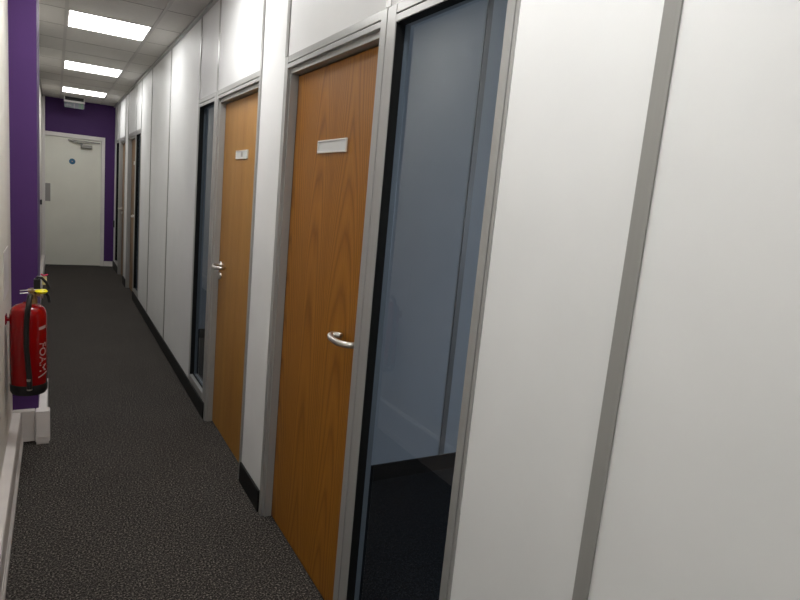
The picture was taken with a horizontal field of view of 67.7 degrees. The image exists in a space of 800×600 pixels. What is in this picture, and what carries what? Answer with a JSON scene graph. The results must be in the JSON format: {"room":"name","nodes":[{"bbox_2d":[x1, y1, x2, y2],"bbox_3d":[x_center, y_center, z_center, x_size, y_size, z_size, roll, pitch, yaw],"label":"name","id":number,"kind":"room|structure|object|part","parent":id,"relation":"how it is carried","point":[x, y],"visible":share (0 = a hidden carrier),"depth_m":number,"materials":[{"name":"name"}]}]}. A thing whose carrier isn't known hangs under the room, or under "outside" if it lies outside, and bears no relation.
{"room":"office corridor","nodes":[
{"label":"office corridor","id":0,"kind":"room"},
{"bbox_2d":[0,0,41,478],"bbox_3d":[-2.431,-0.587,3.557,0.250,2.800,15.060,0,11,-30],"label":"wall","id":1,"kind":"structure","parent":0,"point":[6,402],"depth_m":3.01,"materials":[{"name":"white paint"}]},
{"bbox_2d":[3,246,8,299],"bbox_3d":[-1.998,-0.141,3.022,0.003,0.235,0.320,0,11,-30],"label":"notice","id":2,"kind":"object","parent":1,"relation":"attached to","point":[5,253],"visible":1,"depth_m":2.97,"materials":[{"name":"white paper"}]},
{"bbox_2d":[0,412,22,599],"bbox_3d":[-0.497,1.423,0.473,0.054,0.200,7.145,0,11,-30],"label":"cable trunking","id":3,"kind":"object","parent":1,"relation":"attached to","point":[9,481],"visible":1,"depth_m":2.72,"materials":[{"name":"white plastic"}]},
{"bbox_2d":[5,273,50,395],"bbox_3d":[-1.917,0.174,3.067,0.175,0.632,0.176,8,10,15],"label":"fire extinguisher","id":4,"kind":"object","parent":1,"relation":"attached to","point":[27,319],"visible":1,"depth_m":3.02,"materials":[{"name":"red metal"}]},
{"bbox_3d":[-1.849,-0.022,3.064,0.092,0.067,0.026,0,11,-30],"label":"carry handle","id":5,"kind":"part","parent":4,"relation":"part of","materials":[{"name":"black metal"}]},
{"bbox_3d":[-1.836,-0.090,3.057,0.076,0.065,0.022,0,11,-30],"label":"squeeze lever","id":6,"kind":"part","parent":4,"relation":"part of","materials":[{"name":"black metal"}]},
{"bbox_2d":[39,74,42,95],"bbox_3d":[-4.101,-2.677,6.719,0.022,0.020,7.260,0,11,-30],"label":"trim","id":7,"kind":"structure","parent":1,"relation":"attached to","point":[39,74],"depth_m":8.60,"materials":[{"name":"grey metal"}]},
{"bbox_2d":[40,254,44,303],"bbox_3d":[-4.324,-0.023,7.128,0.044,0.190,7.069,0,11,-30],"label":"cable trunking","id":8,"kind":"object","parent":1,"relation":"attached to","point":[42,265],"visible":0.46,"depth_m":8.85,"materials":[{"name":"white plastic"}]},
{"bbox_2d":[8,0,39,409],"bbox_3d":[-2.368,-0.582,3.559,0.360,2.800,0.600,0,11,-30],"label":"wall pier","id":9,"kind":"object","parent":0,"point":[23,15],"visible":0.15,"depth_m":3.32,"materials":[{"name":"purple paint"}]},
{"bbox_2d":[39,378,47,407],"bbox_3d":[-2.324,0.697,3.887,0.044,0.190,0.640,0,11,-30],"label":"cable trunking","id":10,"kind":"object","parent":9,"relation":"attached to","point":[43,398],"visible":0.36,"depth_m":3.77,"materials":[{"name":"white plastic"}]},
{"bbox_2d":[42,95,44,254],"bbox_3d":[-5.972,-1.974,9.982,0.047,2.800,0.130,0,11,-30],"label":"wall","id":11,"kind":"structure","parent":0,"point":[43,96],"depth_m":9.91,"materials":[{"name":"white paint"}]},
{"bbox_2d":[45,96,115,260],"bbox_3d":[-3.875,-1.999,11.353,5.550,2.800,0.150,0,11,-30],"label":"wall","id":12,"kind":"structure","parent":0,"point":[96,120],"depth_m":10.27,"materials":[{"name":"purple paint"}]},
{"bbox_2d":[45,131,104,265],"bbox_3d":[-5.644,-1.717,10.322,0.935,2.247,0.170,0,11,-30],"label":"door","id":13,"kind":"structure","parent":12,"relation":"in","point":[74,193],"depth_m":10.31,"materials":[{"name":"white paint"}]},
{"bbox_3d":[-5.974,-1.829,10.091,0.092,0.300,0.005,0,11,-30],"label":"push plate","id":14,"kind":"part","parent":13,"relation":"part of","materials":[{"name":"metal"}]},
{"bbox_3d":[-5.396,-2.683,10.183,0.485,0.065,0.050,0,11,-30],"label":"closer arm","id":15,"kind":"part","parent":13,"relation":"part of","materials":[{"name":"metal"}]},
{"bbox_2d":[39,0,210,105],"bbox_3d":[-1.724,-1.968,3.664,1.120,0.010,15.052,0,11,-30],"label":"ceiling","id":16,"kind":"structure","parent":0,"point":[122,10],"depth_m":5.45,"materials":[{"name":"tile"}]},
{"bbox_2d":[60,0,68,98],"bbox_3d":[-1.958,-1.965,3.529,0.024,0.012,15.060,0,11,-30],"label":"trim","id":17,"kind":"structure","parent":16,"relation":"attached to","point":[66,1],"depth_m":5.43,"materials":[{"name":"grey metal"}]},
{"bbox_2d":[64,96,84,109],"bbox_3d":[-5.275,-3.193,9.654,0.299,0.170,0.040,0,11,-30],"label":"exit sign","id":18,"kind":"object","parent":16,"relation":"hanging from","point":[70,102],"visible":1,"depth_m":9.64,"materials":[{"name":"white plastic"}]},
{"bbox_3d":[-5.279,-3.153,9.661,0.285,0.089,0.006,0,11,-30],"label":"sign panel","id":19,"kind":"part","parent":18,"relation":"part of","materials":[{"name":"white plastic"}]},
{"bbox_2d":[39,0,193,103],"bbox_3d":[-1.643,-1.936,3.523,1.120,0.010,14.408,0,11,-30],"label":"trim","id":20,"kind":"structure","parent":16,"relation":"attached to","point":[123,0],"depth_m":5.60,"materials":[{"name":"grey metal"}]},
{"bbox_2d":[100,0,174,104],"bbox_3d":[-1.439,-1.965,3.829,0.024,0.012,15.060,0,11,-30],"label":"trim","id":21,"kind":"structure","parent":16,"relation":"attached to","point":[170,3],"depth_m":5.21,"materials":[{"name":"grey metal"}]},
{"bbox_2d":[198,106,213,328],"bbox_3d":[-0.611,-0.981,7.014,4.040,2.800,0.100,0,11,-30],"label":"wall partition","id":22,"kind":"structure","parent":0,"point":[210,111],"depth_m":6.17,"materials":[{"name":"paint"}]},
{"bbox_2d":[198,329,204,337],"bbox_3d":[-0.752,0.356,7.158,3.939,0.100,0.012,0,11,-30],"label":"baseboard","id":23,"kind":"structure","parent":22,"relation":"attached to","point":[201,332],"depth_m":6.36,"materials":[{"name":"black"}]},
{"bbox_2d":[5,264,453,599],"bbox_3d":[-0.295,0.817,5.156,5.550,0.083,15.360,0,11,-30],"label":"floor","id":24,"kind":"structure","parent":0,"point":[131,494],"depth_m":3.10,"materials":[{"name":"grey carpet"}]},
{"bbox_2d":[12,408,34,441],"bbox_3d":[-2.238,0.747,3.546,0.113,0.193,0.042,0,11,-30],"label":"cable trunking","id":25,"kind":"object","parent":24,"relation":"on","point":[28,415],"visible":0.69,"depth_m":3.54,"materials":[{"name":"white plastic"}]},
{"bbox_2d":[35,407,49,443],"bbox_3d":[-2.146,0.756,3.579,0.076,0.206,0.076,0,11,-30],"label":"box","id":26,"kind":"object","parent":24,"relation":"on","point":[42,415],"visible":1,"depth_m":3.55,"materials":[{"name":"white plastic"}]},
{"bbox_2d":[371,0,507,464],"bbox_3d":[1.129,-0.323,4.002,4.040,2.800,0.100,0,11,-30],"label":"wall partition","id":27,"kind":"structure","parent":0,"point":[445,54],"depth_m":3.39,"materials":[{"name":"paint"}]},
{"bbox_2d":[370,452,455,481],"bbox_3d":[0.988,1.014,4.147,3.939,0.100,0.012,0,11,-30],"label":"baseboard","id":28,"kind":"structure","parent":27,"relation":"attached to","point":[382,471],"depth_m":3.61,"materials":[{"name":"black plastic"}]},
{"bbox_2d":[439,0,493,454],"bbox_3d":[0.382,-0.353,3.502,0.035,2.680,0.005,0,11,-30],"label":"trim","id":29,"kind":"structure","parent":27,"relation":"attached to","point":[490,2],"depth_m":3.48,"materials":[{"name":"grey metal"}]},
{"bbox_2d":[113,0,799,599],"bbox_3d":[-1.344,-0.587,4.185,0.060,2.800,15.060,0,11,-30],"label":"wall","id":30,"kind":"structure","parent":0,"point":[702,495],"depth_m":1.12,"materials":[{"name":"white paint"}]},
{"bbox_2d":[115,139,119,264],"bbox_3d":[-4.756,-1.637,10.076,0.055,2.097,0.570,0,11,-30],"label":"window","id":31,"kind":"structure","parent":30,"relation":"in","point":[118,140],"depth_m":10.24,"materials":[{"name":"black glass"}]},
{"bbox_3d":[-4.751,-1.633,10.086,0.006,1.993,0.468,0,11,-30],"label":"glass pane","id":32,"kind":"part","parent":31,"relation":"part of","materials":[{"name":"black glass"}]},
{"bbox_2d":[117,136,125,275],"bbox_3d":[-4.377,-1.435,9.434,0.115,2.215,0.970,0,11,-30],"label":"door","id":33,"kind":"structure","parent":30,"relation":"in","point":[122,147],"depth_m":9.73,"materials":[{"name":"brown wood"}]},
{"bbox_2d":[125,131,135,290],"bbox_3d":[-3.721,-1.188,8.299,0.115,2.215,0.980,0,11,-30],"label":"door","id":34,"kind":"structure","parent":30,"relation":"in","point":[132,136],"depth_m":8.58,"materials":[{"name":"brown wood"}]},
{"bbox_2d":[133,128,141,297],"bbox_3d":[-3.340,-1.102,7.626,0.055,2.097,0.570,0,11,-30],"label":"window","id":35,"kind":"structure","parent":30,"relation":"in","point":[139,131],"depth_m":7.75,"materials":[{"name":"black glass"}]},
{"bbox_3d":[-3.329,-1.096,7.625,0.006,1.993,0.466,0,11,-30],"label":"glass pane","id":36,"kind":"part","parent":35,"relation":"part of","materials":[{"name":"black glass"}]},
{"bbox_2d":[141,79,142,127],"bbox_3d":[-3.108,-2.359,7.172,0.005,0.563,0.035,0,11,-30],"label":"trim","id":37,"kind":"structure","parent":30,"relation":"attached to","point":[142,79],"depth_m":7.18,"materials":[{"name":"grey metal"}]},
{"bbox_2d":[146,69,152,312],"bbox_3d":[-2.765,-1.161,6.579,0.005,2.663,0.035,0,11,-30],"label":"trim","id":38,"kind":"structure","parent":30,"relation":"attached to","point":[152,69],"depth_m":6.57,"materials":[{"name":"grey metal"}]},
{"bbox_2d":[114,0,218,107],"bbox_3d":[-1.252,-1.952,3.940,0.026,0.022,15.060,0,11,-30],"label":"trim","id":39,"kind":"structure","parent":30,"relation":"attached to","point":[211,3],"depth_m":5.05,"materials":[{"name":"grey metal"}]},
{"bbox_2d":[163,49,171,338],"bbox_3d":[-2.161,-0.932,5.533,0.005,2.663,0.035,0,11,-30],"label":"trim","id":40,"kind":"structure","parent":30,"relation":"attached to","point":[171,49],"depth_m":5.51,"materials":[{"name":"grey metal"}]},
{"bbox_2d":[112,260,259,511],"bbox_3d":[-1.500,0.732,4.383,0.010,0.115,15.060,0,11,-30],"label":"baseboard","id":41,"kind":"structure","parent":30,"relation":"attached to","point":[247,483],"depth_m":4.67,"materials":[{"name":"black plastic"}]},
{"bbox_2d":[198,17,202,99],"bbox_3d":[-1.426,-1.723,4.261,0.005,0.563,0.035,0,11,-30],"label":"trim","id":42,"kind":"structure","parent":30,"relation":"attached to","point":[202,17],"depth_m":4.25,"materials":[{"name":"grey metal"}]},
{"bbox_2d":[188,91,216,401],"bbox_3d":[-1.393,-0.366,4.257,0.055,2.097,0.579,0,11,-30],"label":"window","id":43,"kind":"structure","parent":30,"relation":"in","point":[210,100],"depth_m":4.41,"materials":[{"name":"grey metal"}]},
{"bbox_2d":[216,0,221,90],"bbox_3d":[-1.149,-1.619,3.784,0.003,0.563,0.035,0,11,-30],"label":"trim","id":44,"kind":"structure","parent":30,"relation":"attached to","point":[220,0],"depth_m":3.78,"materials":[{"name":"grey metal"}]},
{"bbox_2d":[203,69,262,478],"bbox_3d":[-1.008,-0.163,3.605,0.115,2.215,0.985,0,11,-30],"label":"door","id":45,"kind":"structure","parent":30,"relation":"in","point":[238,104],"depth_m":3.70,"materials":[{"name":"brown wood"}]},
{"bbox_3d":[-1.175,-0.214,3.850,0.071,0.027,0.179,0,11,-30],"label":"handle","id":46,"kind":"part","parent":45,"relation":"part of","materials":[{"name":"metal"}]},
{"bbox_2d":[235,150,248,158],"bbox_3d":[-0.924,-0.849,3.480,0.007,0.050,0.255,0,11,-30],"label":"name plate","id":47,"kind":"object","parent":45,"relation":"attached to","point":[240,154],"visible":1,"depth_m":3.47,"materials":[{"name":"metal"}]},
{"bbox_2d":[260,0,265,69],"bbox_3d":[-0.674,-1.439,2.961,0.005,0.563,0.035,0,11,-30],"label":"trim","id":48,"kind":"structure","parent":30,"relation":"attached to","point":[264,1],"depth_m":2.98,"materials":[{"name":"grey metal"}]},
{"bbox_2d":[285,0,291,57],"bbox_3d":[-0.482,-1.367,2.629,0.005,0.563,0.035,0,11,-30],"label":"trim","id":49,"kind":"structure","parent":30,"relation":"attached to","point":[289,1],"depth_m":2.65,"materials":[{"name":"grey metal"}]},
{"bbox_2d":[258,8,388,599],"bbox_3d":[-0.351,0.086,2.467,0.115,2.215,0.979,0,11,-30],"label":"door","id":50,"kind":"structure","parent":30,"relation":"in","point":[333,85],"depth_m":2.44,"materials":[{"name":"brown wood"}]},
{"bbox_2d":[317,138,347,153],"bbox_3d":[-0.270,-0.607,2.348,0.007,0.051,0.285,0,11,-30],"label":"name plate","id":51,"kind":"object","parent":50,"relation":"attached to","point":[332,145],"visible":1,"depth_m":2.34,"materials":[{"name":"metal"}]},
{"bbox_3d":[-0.216,0.148,2.190,0.071,0.027,0.189,0,11,-30],"label":"handle","id":52,"kind":"part","parent":50,"relation":"part of","materials":[{"name":"metal"}]},
{"bbox_2d":[386,0,391,7],"bbox_3d":[-0.009,-1.188,1.811,0.003,0.563,0.035,0,11,-30],"label":"trim","id":53,"kind":"structure","parent":30,"relation":"attached to","point":[388,2],"depth_m":1.85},
{"bbox_2d":[338,0,520,599],"bbox_3d":[0.047,0.178,1.764,0.055,2.097,0.642,0,11,-30],"label":"window","id":54,"kind":"structure","parent":30,"relation":"in","point":[404,14],"depth_m":1.87,"materials":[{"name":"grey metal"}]},
{"bbox_2d":[572,0,682,599],"bbox_3d":[0.408,0.038,1.087,0.005,2.663,0.035,0,11,-30],"label":"trim","id":55,"kind":"structure","parent":30,"relation":"attached to","point":[672,9],"depth_m":1.07,"materials":[{"name":"grey metal"}]},
{"bbox_3d":[-0.026,-2.014,4.693,5.550,0.074,15.360,0,11,-30],"label":"ceiling","id":56,"kind":"structure","parent":0,"visible":0},
{"bbox_2d":[62,87,106,97],"bbox_3d":[-4.715,-3.104,8.899,0.576,0.009,0.588,0,11,-30],"label":"recessed light","id":57,"kind":"object","parent":56,"relation":"in","point":[64,89],"visible":0.96,"depth_m":8.89,"materials":[{"name":"white plastic"}]},
{"bbox_2d":[64,60,122,76],"bbox_3d":[-3.535,-2.658,6.857,0.576,0.009,0.588,0,11,-30],"label":"recessed light","id":58,"kind":"object","parent":56,"relation":"in","point":[71,65],"visible":1,"depth_m":6.84,"materials":[{"name":"white plastic"}]},
{"bbox_2d":[67,10,151,40],"bbox_3d":[-2.355,-2.212,4.815,0.576,0.009,0.588,0,11,-30],"label":"recessed light","id":59,"kind":"object","parent":56,"relation":"in","point":[76,19],"visible":1,"depth_m":4.80,"materials":[{"name":"white plastic"}]}
]}

